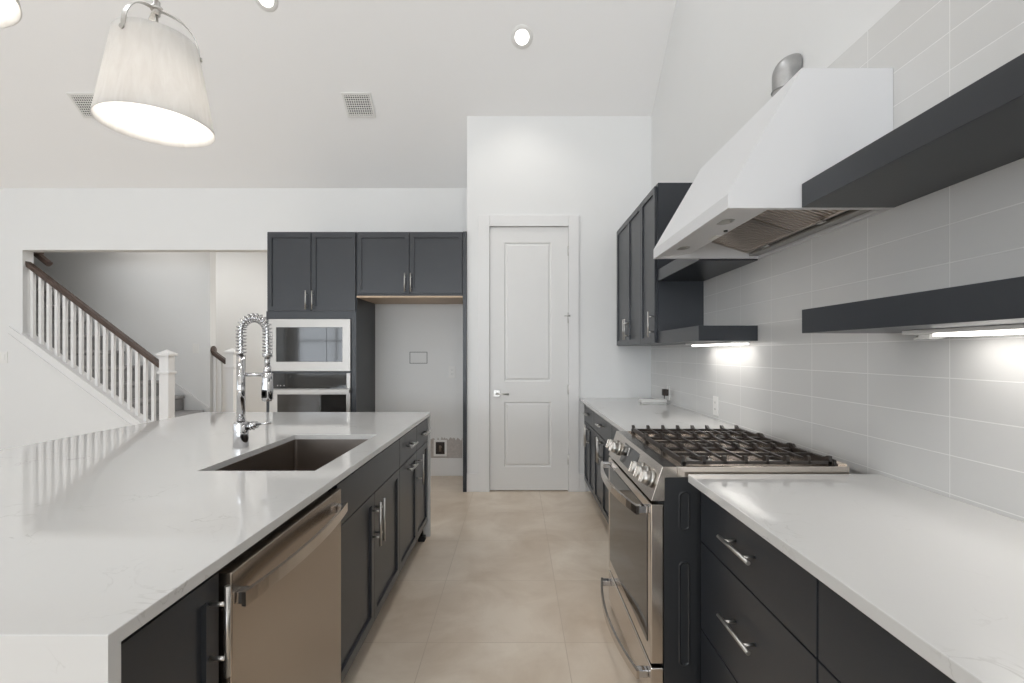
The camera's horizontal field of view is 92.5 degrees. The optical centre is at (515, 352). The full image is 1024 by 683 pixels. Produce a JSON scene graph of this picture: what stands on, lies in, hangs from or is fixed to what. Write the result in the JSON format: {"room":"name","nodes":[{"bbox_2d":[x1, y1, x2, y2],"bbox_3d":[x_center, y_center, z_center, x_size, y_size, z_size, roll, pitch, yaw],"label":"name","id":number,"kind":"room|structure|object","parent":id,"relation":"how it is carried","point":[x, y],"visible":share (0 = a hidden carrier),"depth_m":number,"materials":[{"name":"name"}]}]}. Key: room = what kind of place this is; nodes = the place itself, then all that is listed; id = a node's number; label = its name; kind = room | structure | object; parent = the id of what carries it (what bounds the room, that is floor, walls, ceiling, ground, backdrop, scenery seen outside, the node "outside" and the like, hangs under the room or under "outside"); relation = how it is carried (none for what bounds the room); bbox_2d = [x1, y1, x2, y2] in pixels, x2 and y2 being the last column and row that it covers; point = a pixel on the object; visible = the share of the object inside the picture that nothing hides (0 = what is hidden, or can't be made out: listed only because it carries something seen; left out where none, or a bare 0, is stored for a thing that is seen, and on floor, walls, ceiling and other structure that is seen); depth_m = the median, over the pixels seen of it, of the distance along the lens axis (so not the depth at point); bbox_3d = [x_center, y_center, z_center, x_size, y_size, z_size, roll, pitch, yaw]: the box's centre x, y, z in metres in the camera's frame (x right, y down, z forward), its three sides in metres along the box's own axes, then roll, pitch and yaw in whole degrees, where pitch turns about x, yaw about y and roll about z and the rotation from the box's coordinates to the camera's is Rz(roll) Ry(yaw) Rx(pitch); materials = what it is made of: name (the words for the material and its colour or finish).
{"room":"kitchen","nodes":[
{"label":"kitchen","id":0,"kind":"room"},
{"bbox_2d":[34,252,215,414],"bbox_3d":[-5.567,-0.225,6.360,3.266,3.050,0.120,0,0,0],"label":"wall","id":1,"kind":"structure","parent":0,"point":[162,301],"depth_m":6.30,"materials":[{"name":"paint"}]},
{"bbox_2d":[36,279,209,411],"bbox_3d":[-5.267,-0.257,6.292,2.666,2.041,0.016,0,0,0],"label":"trim","id":2,"kind":"structure","parent":1,"relation":"attached to","point":[177,386],"depth_m":6.29,"materials":[{"name":"paint"}]},
{"bbox_2d":[0,188,466,457],"bbox_3d":[-4.481,-0.225,5.257,8.039,3.050,0.120,0,0,0],"label":"wall","id":3,"kind":"structure","parent":0,"point":[32,220],"depth_m":5.20,"materials":[{"name":"paint"}]},
{"bbox_2d":[0,352,7,362],"bbox_3d":[-5.431,0.048,5.192,0.080,0.125,0.010,0,0,0],"label":"light switch","id":4,"kind":"object","parent":3,"relation":"attached to","point":[3,355],"visible":1,"depth_m":5.19,"materials":[{"name":"white plastic"}]},
{"bbox_2d":[34,252,52,266],"bbox_3d":[-5.536,-1.279,5.384,0.785,0.644,0.134,0,0,0],"label":"wall handrail","id":5,"kind":"object","parent":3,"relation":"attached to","point":[39,255],"visible":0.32,"depth_m":5.39,"materials":[{"name":"brown wood"}]},
{"bbox_2d":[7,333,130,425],"bbox_3d":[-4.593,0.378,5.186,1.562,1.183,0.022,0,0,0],"label":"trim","id":6,"kind":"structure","parent":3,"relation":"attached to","point":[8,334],"depth_m":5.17,"materials":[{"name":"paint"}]},
{"bbox_2d":[8,326,150,424],"bbox_3d":[-4.523,0.334,5.252,1.422,1.082,0.150,0,0,0],"label":"trim","id":7,"kind":"structure","parent":3,"relation":"attached to","point":[91,383],"depth_m":5.21,"materials":[{"name":"paint"}]},
{"bbox_2d":[25,261,158,421],"bbox_3d":[-4.532,-0.087,5.257,1.470,1.790,0.068,0,0,0],"label":"stair railing","id":8,"kind":"object","parent":7,"relation":"on","point":[34,270],"visible":0.97,"depth_m":5.24,"materials":[{"name":"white wood"}]},
{"bbox_2d":[357,232,462,303],"bbox_3d":[-0.995,-0.828,4.867,0.991,0.618,0.657,0,0,0],"label":"upper cabinet","id":9,"kind":"object","parent":3,"relation":"attached to","point":[392,267],"visible":0.98,"depth_m":4.59,"materials":[{"name":"grey paint"}]},
{"bbox_2d":[410,353,426,362],"bbox_3d":[-1.034,0.050,5.195,0.186,0.123,0.004,0,0,0],"label":"access cover","id":10,"kind":"object","parent":3,"relation":"attached to","point":[414,357],"visible":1,"depth_m":5.19,"materials":[{"name":"paint"}]},
{"bbox_2d":[434,440,446,455],"bbox_3d":[-0.803,1.008,5.176,0.139,0.174,0.040,0,0,0],"label":"water supply box","id":11,"kind":"object","parent":3,"relation":"attached to","point":[440,446],"visible":1,"depth_m":5.19,"materials":[{"name":"white plastic"}]},
{"bbox_2d":[431,437,461,457],"bbox_3d":[-0.746,1.002,5.197,0.354,0.228,0.001,0,0,0],"label":"trim","id":12,"kind":"structure","parent":3,"relation":"attached to","point":[454,447],"depth_m":5.20,"materials":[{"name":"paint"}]},
{"bbox_2d":[431,458,462,475],"bbox_3d":[-0.998,1.207,5.190,0.985,0.186,0.014,0,0,0],"label":"baseboard","id":13,"kind":"structure","parent":3,"relation":"attached to","point":[439,466],"depth_m":5.18,"materials":[{"name":"paint"}]},
{"bbox_2d":[449,366,455,377],"bbox_3d":[-0.676,0.202,5.192,0.075,0.128,0.009,0,0,0],"label":"wall outlet","id":14,"kind":"object","parent":3,"relation":"attached to","point":[452,369],"visible":1,"depth_m":5.19,"materials":[{"name":"white plastic"}]},
{"bbox_2d":[216,252,266,411],"bbox_3d":[-3.350,-0.225,7.750,7.700,3.050,0.100,0,0,0],"label":"wall","id":15,"kind":"structure","parent":0,"point":[241,277],"depth_m":7.70,"materials":[{"name":"paint"}]},
{"bbox_2d":[0,0,675,187],"bbox_3d":[-3.551,-3.224,-1.901,9.898,2.947,14.197,0,0,0],"label":"ceiling","id":16,"kind":"structure","parent":0,"point":[275,81],"depth_m":4.36,"materials":[{"name":"paint"}]},
{"bbox_2d":[0,0,21,28],"bbox_3d":[-1.490,-2.955,1.190,0.410,4.065,0.410,0,0,0],"label":"pendant lamp","id":17,"kind":"object","parent":16,"relation":"hanging from","point":[10,10],"visible":1,"depth_m":1.37,"materials":[{"name":"fabric"}]},
{"bbox_2d":[66,93,93,117],"bbox_3d":[-3.935,-2.282,4.522,0.265,0.148,0.182,0,0,0],"label":"ceiling vent","id":18,"kind":"object","parent":16,"relation":"in","point":[82,102],"visible":0.52,"depth_m":4.49,"materials":[{"name":"white plastic"}]},
{"bbox_2d":[71,96,92,115],"bbox_3d":[-3.935,-2.283,4.523,0.225,0.117,0.146,0,0,0],"label":"grille","id":19,"kind":"object","parent":18,"relation":"attached to","point":[82,103],"depth_m":4.50,"materials":[{"name":"white plastic"}]},
{"bbox_2d":[90,0,214,147],"bbox_3d":[-1.467,-2.632,2.000,0.410,3.419,0.410,0,0,0],"label":"pendant lamp","id":20,"kind":"object","parent":16,"relation":"hanging from","point":[150,87],"visible":1,"depth_m":1.90,"materials":[{"name":"fabric"}]},
{"bbox_2d":[255,0,277,11],"bbox_3d":[-1.978,-2.803,3.876,0.184,0.117,0.144,0,0,0],"label":"recessed light","id":21,"kind":"object","parent":16,"relation":"in","point":[271,5],"visible":1,"depth_m":3.90,"materials":[{"name":"white plastic"}]},
{"bbox_2d":[341,92,375,117],"bbox_3d":[-1.449,-2.285,4.519,0.265,0.148,0.182,0,0,0],"label":"ceiling vent","id":22,"kind":"object","parent":16,"relation":"in","point":[357,104],"visible":1,"depth_m":4.52,"materials":[{"name":"white plastic"}]},
{"bbox_2d":[344,95,372,114],"bbox_3d":[-1.449,-2.285,4.519,0.225,0.117,0.146,0,0,0],"label":"grille","id":23,"kind":"object","parent":22,"relation":"attached to","point":[354,104],"depth_m":4.52,"materials":[{"name":"white plastic"}]},
{"bbox_2d":[511,24,532,48],"bbox_3d":[0.050,-2.635,4.087,0.184,0.117,0.144,0,0,0],"label":"recessed light","id":24,"kind":"object","parent":16,"relation":"in","point":[521,35],"visible":1,"depth_m":4.08,"materials":[{"name":"white plastic"}]},
{"bbox_2d":[342,476,640,682],"bbox_3d":[-3.566,1.350,-0.650,9.868,0.100,16.900,0,0,0],"label":"floor","id":25,"kind":"structure","parent":0,"point":[504,586],"depth_m":2.57,"materials":[{"name":"tile"}]},
{"bbox_2d":[36,290,203,420],"bbox_3d":[-5.017,0.160,5.820,3.081,2.280,0.925,0,0,0],"label":"staircase","id":26,"kind":"structure","parent":25,"relation":"on","point":[179,399],"depth_m":5.90,"materials":[{"name":"grey carpet"}]},
{"bbox_2d":[156,350,177,419],"bbox_3d":[-3.745,0.631,5.257,0.144,1.338,0.144,0,0,0],"label":"newel post","id":27,"kind":"object","parent":25,"relation":"on","point":[166,372],"visible":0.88,"depth_m":5.21,"materials":[{"name":"paint"}]},
{"bbox_2d":[121,573,230,682],"bbox_3d":[-0.895,0.873,0.895,0.621,0.854,0.274,0,0,0],"label":"base cabinet","id":28,"kind":"object","parent":25,"relation":"on","point":[180,644],"visible":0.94,"depth_m":0.93,"materials":[{"name":"grey paint"}]},
{"bbox_2d":[0,412,430,682],"bbox_3d":[-1.425,0.861,2.112,1.631,0.879,2.762,0,0,0],"label":"countertop","id":29,"kind":"structure","parent":25,"relation":"on","point":[102,532],"depth_m":1.26,"materials":[{"name":"white stone"}]},
{"bbox_2d":[233,313,272,447],"bbox_3d":[-1.177,0.121,2.195,0.175,0.600,0.064,0,0,0],"label":"kitchen faucet","id":30,"kind":"object","parent":29,"relation":"on","point":[241,428],"visible":1,"depth_m":2.18,"materials":[{"name":"silver metal"}]},
{"bbox_2d":[215,439,367,470],"bbox_3d":[-0.930,0.567,2.140,0.432,0.242,0.787,0,0,0],"label":"sink","id":31,"kind":"object","parent":29,"relation":"in","point":[296,454],"visible":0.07,"depth_m":2.53,"materials":[{"name":"metal"}]},
{"bbox_2d":[210,346,225,411],"bbox_3d":[-3.859,0.603,6.360,0.228,1.394,0.116,0,0,0],"label":"stair railing","id":32,"kind":"object","parent":25,"relation":"on","point":[213,350],"visible":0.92,"depth_m":6.34,"materials":[{"name":"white wood"}]},
{"bbox_2d":[223,348,238,411],"bbox_3d":[-3.690,0.618,6.360,0.144,1.365,0.144,0,0,0],"label":"newel post","id":33,"kind":"object","parent":25,"relation":"on","point":[230,366],"visible":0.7,"depth_m":6.31,"materials":[{"name":"paint"}]},
{"bbox_2d":[216,488,347,682],"bbox_3d":[-0.863,0.878,1.372,0.607,0.843,0.659,0,0,0],"label":"dishwasher","id":34,"kind":"object","parent":25,"relation":"on","point":[286,586],"visible":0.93,"depth_m":1.30,"materials":[{"name":"silver metal"}]},
{"bbox_2d":[266,232,374,411],"bbox_3d":[-1.914,0.082,4.867,0.840,2.436,0.658,0,0,0],"label":"tall cabinet","id":35,"kind":"object","parent":25,"relation":"on","point":[311,275],"visible":0.56,"depth_m":4.59,"materials":[{"name":"grey paint"}]},
{"bbox_2d":[268,319,350,370],"bbox_3d":[-1.923,-0.073,4.769,0.761,0.492,0.422,0,0,0],"label":"microwave","id":36,"kind":"object","parent":35,"relation":"in","point":[298,344],"visible":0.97,"depth_m":4.56,"materials":[{"name":"silver metal"}]},
{"bbox_2d":[269,373,350,411],"bbox_3d":[-1.918,0.564,4.796,0.763,0.751,0.566,0,0,0],"label":"wall oven","id":37,"kind":"object","parent":35,"relation":"in","point":[292,392],"visible":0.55,"depth_m":4.56,"materials":[{"name":"silver metal"}]},
{"bbox_2d":[332,439,399,682],"bbox_3d":[-0.895,0.873,2.170,0.621,0.854,0.926,0,0,0],"label":"base cabinet","id":38,"kind":"object","parent":25,"relation":"on","point":[370,527],"visible":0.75,"depth_m":2.08,"materials":[{"name":"grey paint"}]},
{"bbox_2d":[399,426,417,571],"bbox_3d":[-0.895,0.873,2.860,0.621,0.854,0.453,0,0,0],"label":"base cabinet","id":39,"kind":"object","parent":25,"relation":"on","point":[408,441],"visible":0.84,"depth_m":2.87,"materials":[{"name":"grey paint"}]},
{"bbox_2d":[416,418,430,541],"bbox_3d":[-0.895,0.873,3.277,0.621,0.854,0.380,0,0,0],"label":"base cabinet","id":40,"kind":"object","parent":25,"relation":"on","point":[422,428],"visible":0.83,"depth_m":3.29,"materials":[{"name":"grey paint"}]},
{"bbox_2d":[463,231,466,491],"bbox_3d":[-0.479,0.082,4.888,0.035,2.436,0.617,0,0,0],"label":"end panel","id":41,"kind":"object","parent":25,"relation":"on","point":[464,232],"visible":0.49,"depth_m":4.58,"materials":[{"name":"grey paint"}]},
{"bbox_2d":[583,404,593,496],"bbox_3d":[0.928,0.875,4.312,0.657,0.850,0.574,0,0,0],"label":"base cabinet","id":42,"kind":"object","parent":25,"relation":"on","point":[588,413],"visible":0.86,"depth_m":4.27,"materials":[{"name":"grey paint"}]},
{"bbox_2d":[594,412,611,523],"bbox_3d":[0.928,0.875,3.647,0.657,0.850,0.755,0,0,0],"label":"base cabinet","id":43,"kind":"object","parent":25,"relation":"on","point":[602,428],"visible":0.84,"depth_m":3.63,"materials":[{"name":"grey paint"}]},
{"bbox_2d":[612,425,618,439],"bbox_3d":[0.928,0.875,2.901,0.657,0.850,0.738,0,0,0],"label":"base cabinet","id":44,"kind":"object","parent":25,"relation":"on","point":[614,429],"visible":0.02,"depth_m":3.22,"materials":[{"name":"grey paint"}]},
{"bbox_2d":[580,398,754,432],"bbox_3d":[0.932,0.414,3.565,0.669,0.070,2.070,0,0,0],"label":"countertop","id":45,"kind":"structure","parent":44,"relation":"on","point":[622,413],"depth_m":3.35,"materials":[{"name":"white stone"}]},
{"bbox_2d":[662,389,667,398],"bbox_3d":[1.232,0.358,4.066,0.054,0.116,0.052,0,0,0],"label":"plug adapter","id":46,"kind":"object","parent":45,"relation":"attached to","point":[664,391],"visible":0.84,"depth_m":4.04,"materials":[{"name":"black plastic"}]},
{"bbox_2d":[601,425,848,682],"bbox_3d":[0.780,0.833,2.112,0.780,0.934,0.791,0,0,0],"label":"gas range","id":47,"kind":"object","parent":25,"relation":"on","point":[654,580],"visible":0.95,"depth_m":1.75,"materials":[{"name":"silver metal"}]},
{"bbox_2d":[633,434,846,465],"bbox_3d":[0.869,0.414,2.114,0.602,0.044,0.764,0,0,0],"label":"cooktop","id":48,"kind":"object","parent":47,"relation":"in","point":[692,452],"depth_m":1.95,"materials":[{"name":"metal"}]},
{"bbox_2d":[701,492,820,682],"bbox_3d":[0.928,0.875,1.371,0.657,0.850,0.659,0,0,0],"label":"base cabinet","id":49,"kind":"object","parent":25,"relation":"on","point":[760,607],"visible":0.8,"depth_m":1.33,"materials":[{"name":"grey paint"}]},
{"bbox_2d":[819,580,955,682],"bbox_3d":[0.948,0.875,0.680,0.616,0.850,0.721,0,0,0],"label":"base cabinet","id":50,"kind":"object","parent":25,"relation":"on","point":[853,648],"visible":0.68,"depth_m":0.91,"materials":[{"name":"grey paint"}]},
{"bbox_2d":[688,474,1023,682],"bbox_3d":[0.932,0.435,0.402,0.669,0.028,2.604,0,0,0],"label":"countertop","id":51,"kind":"structure","parent":50,"relation":"on","point":[943,575],"depth_m":1.04,"materials":[{"name":"white stone"}]},
{"bbox_2d":[467,116,650,490],"bbox_3d":[0.410,-0.463,4.656,1.740,3.526,0.110,0,0,0],"label":"wall","id":52,"kind":"structure","parent":0,"point":[597,169],"depth_m":4.60,"materials":[{"name":"paint"}]},
{"bbox_2d":[467,473,585,491],"bbox_3d":[0.090,1.215,4.594,1.129,0.170,0.014,0,0,0],"label":"baseboard","id":53,"kind":"structure","parent":52,"relation":"attached to","point":[472,478],"depth_m":4.59,"materials":[{"name":"paint"}]},
{"bbox_2d":[478,215,578,491],"bbox_3d":[0.119,0.004,4.591,0.942,2.591,0.017,0,0,0],"label":"trim","id":54,"kind":"structure","parent":52,"relation":"attached to","point":[484,221],"depth_m":4.58,"materials":[{"name":"paint"}]},
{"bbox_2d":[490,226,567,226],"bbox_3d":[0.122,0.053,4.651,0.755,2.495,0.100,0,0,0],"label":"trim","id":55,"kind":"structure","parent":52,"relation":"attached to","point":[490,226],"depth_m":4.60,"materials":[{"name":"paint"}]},
{"bbox_2d":[490,227,569,489],"bbox_3d":[0.132,0.052,4.591,0.752,2.471,0.100,0,0,0],"label":"door","id":56,"kind":"structure","parent":52,"relation":"in","point":[529,315],"depth_m":4.61,"materials":[{"name":"paint"}]},
{"bbox_2d":[651,0,899,473],"bbox_3d":[1.335,-1.621,-2.140,0.126,5.841,13.721,0,0,0],"label":"wall","id":57,"kind":"structure","parent":0,"point":[721,57],"depth_m":2.96,"materials":[{"name":"paint"}]},
{"bbox_2d":[617,203,678,345],"bbox_3d":[1.083,-0.608,4.147,0.369,1.084,0.903,0,0,0],"label":"upper cabinet","id":58,"kind":"object","parent":57,"relation":"attached to","point":[629,233],"visible":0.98,"depth_m":4.07,"materials":[{"name":"grey paint"}]},
{"bbox_2d":[641,183,703,343],"bbox_3d":[1.083,-0.608,3.502,0.369,1.084,0.386,0,0,0],"label":"upper cabinet","id":59,"kind":"object","parent":57,"relation":"attached to","point":[665,305],"visible":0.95,"depth_m":3.31,"materials":[{"name":"grey paint"}]},
{"bbox_2d":[658,259,757,280],"bbox_3d":[1.112,-0.523,2.937,0.310,0.077,0.741,0,0,0],"label":"floating shelf","id":60,"kind":"object","parent":57,"relation":"attached to","point":[678,269],"visible":0.76,"depth_m":2.88,"materials":[{"name":"grey paint"}]},
{"bbox_2d":[658,326,757,343],"bbox_3d":[1.112,-0.104,2.937,0.310,0.080,0.741,0,0,0],"label":"floating shelf","id":61,"kind":"object","parent":57,"relation":"attached to","point":[694,334],"visible":0.89,"depth_m":2.57,"materials":[{"name":"grey paint"}]},
{"bbox_2d":[685,341,749,346],"bbox_3d":[1.191,-0.050,2.954,0.117,0.026,0.752,0,0,0],"label":"light","id":62,"kind":"object","parent":61,"relation":"attached to","point":[723,343],"visible":1,"depth_m":2.76,"materials":[{"name":"white plastic"}]},
{"bbox_2d":[653,53,892,258],"bbox_3d":[0.998,-0.918,2.092,0.572,0.863,0.892,0,0,0],"label":"range hood","id":63,"kind":"object","parent":57,"relation":"attached to","point":[745,202],"visible":0.99,"depth_m":1.65,"materials":[{"name":"white metal"}]},
{"bbox_2d":[708,235,720,239],"bbox_3d":[0.862,-0.503,2.130,0.024,0.008,0.080,0,0,0],"label":"switch","id":64,"kind":"object","parent":63,"relation":"attached to","point":[712,237],"depth_m":2.12,"materials":[{"name":"white plastic"}]},
{"bbox_2d":[717,220,730,223],"bbox_3d":[0.781,-0.494,1.853,0.061,0.001,0.061,0,0,0],"label":"lamp","id":65,"kind":"object","parent":63,"relation":"on","point":[723,221],"depth_m":1.86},
{"bbox_2d":[749,210,870,255],"bbox_3d":[1.214,-0.503,2.092,0.043,0.016,0.832,0,0,0],"label":"filter","id":66,"kind":"object","parent":63,"relation":"on","point":[850,216],"depth_m":2.01,"materials":[{"name":"silver metal"}]},
{"bbox_2d":[651,0,1023,521],"bbox_3d":[1.274,-0.362,1.700,0.012,1.604,5.800,0,0,0],"label":"wall tile","id":67,"kind":"structure","parent":57,"relation":"attached to","point":[944,416],"depth_m":1.61,"materials":[{"name":"white tile"}]},
{"bbox_2d":[667,385,669,399],"bbox_3d":[1.263,0.330,4.066,0.009,0.120,0.074,0,0,0],"label":"wall outlet","id":68,"kind":"object","parent":67,"relation":"attached to","point":[668,387],"visible":0.85,"depth_m":4.05,"materials":[{"name":"white plastic"}]},
{"bbox_2d":[713,396,718,415],"bbox_3d":[1.263,0.334,3.102,0.009,0.120,0.074,0,0,0],"label":"wall outlet","id":69,"kind":"object","parent":67,"relation":"attached to","point":[715,398],"visible":1,"depth_m":3.09,"materials":[{"name":"white plastic"}]},
{"bbox_2d":[802,53,1023,206],"bbox_3d":[1.112,-0.526,0.671,0.310,0.079,1.941,0,0,0],"label":"floating shelf","id":70,"kind":"object","parent":57,"relation":"attached to","point":[978,129],"visible":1,"depth_m":1.22,"materials":[{"name":"grey paint"}]},
{"bbox_2d":[802,276,1023,332],"bbox_3d":[1.112,-0.105,0.671,0.310,0.079,1.941,0,0,0],"label":"floating shelf","id":71,"kind":"object","parent":57,"relation":"attached to","point":[997,302],"visible":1,"depth_m":1.15,"materials":[{"name":"grey paint"}]},
{"bbox_2d":[902,324,1023,339],"bbox_3d":[1.191,-0.052,0.606,0.117,0.026,1.772,0,0,0],"label":"light","id":72,"kind":"object","parent":71,"relation":"attached to","point":[1012,329],"visible":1,"depth_m":1.24,"materials":[{"name":"white plastic"}]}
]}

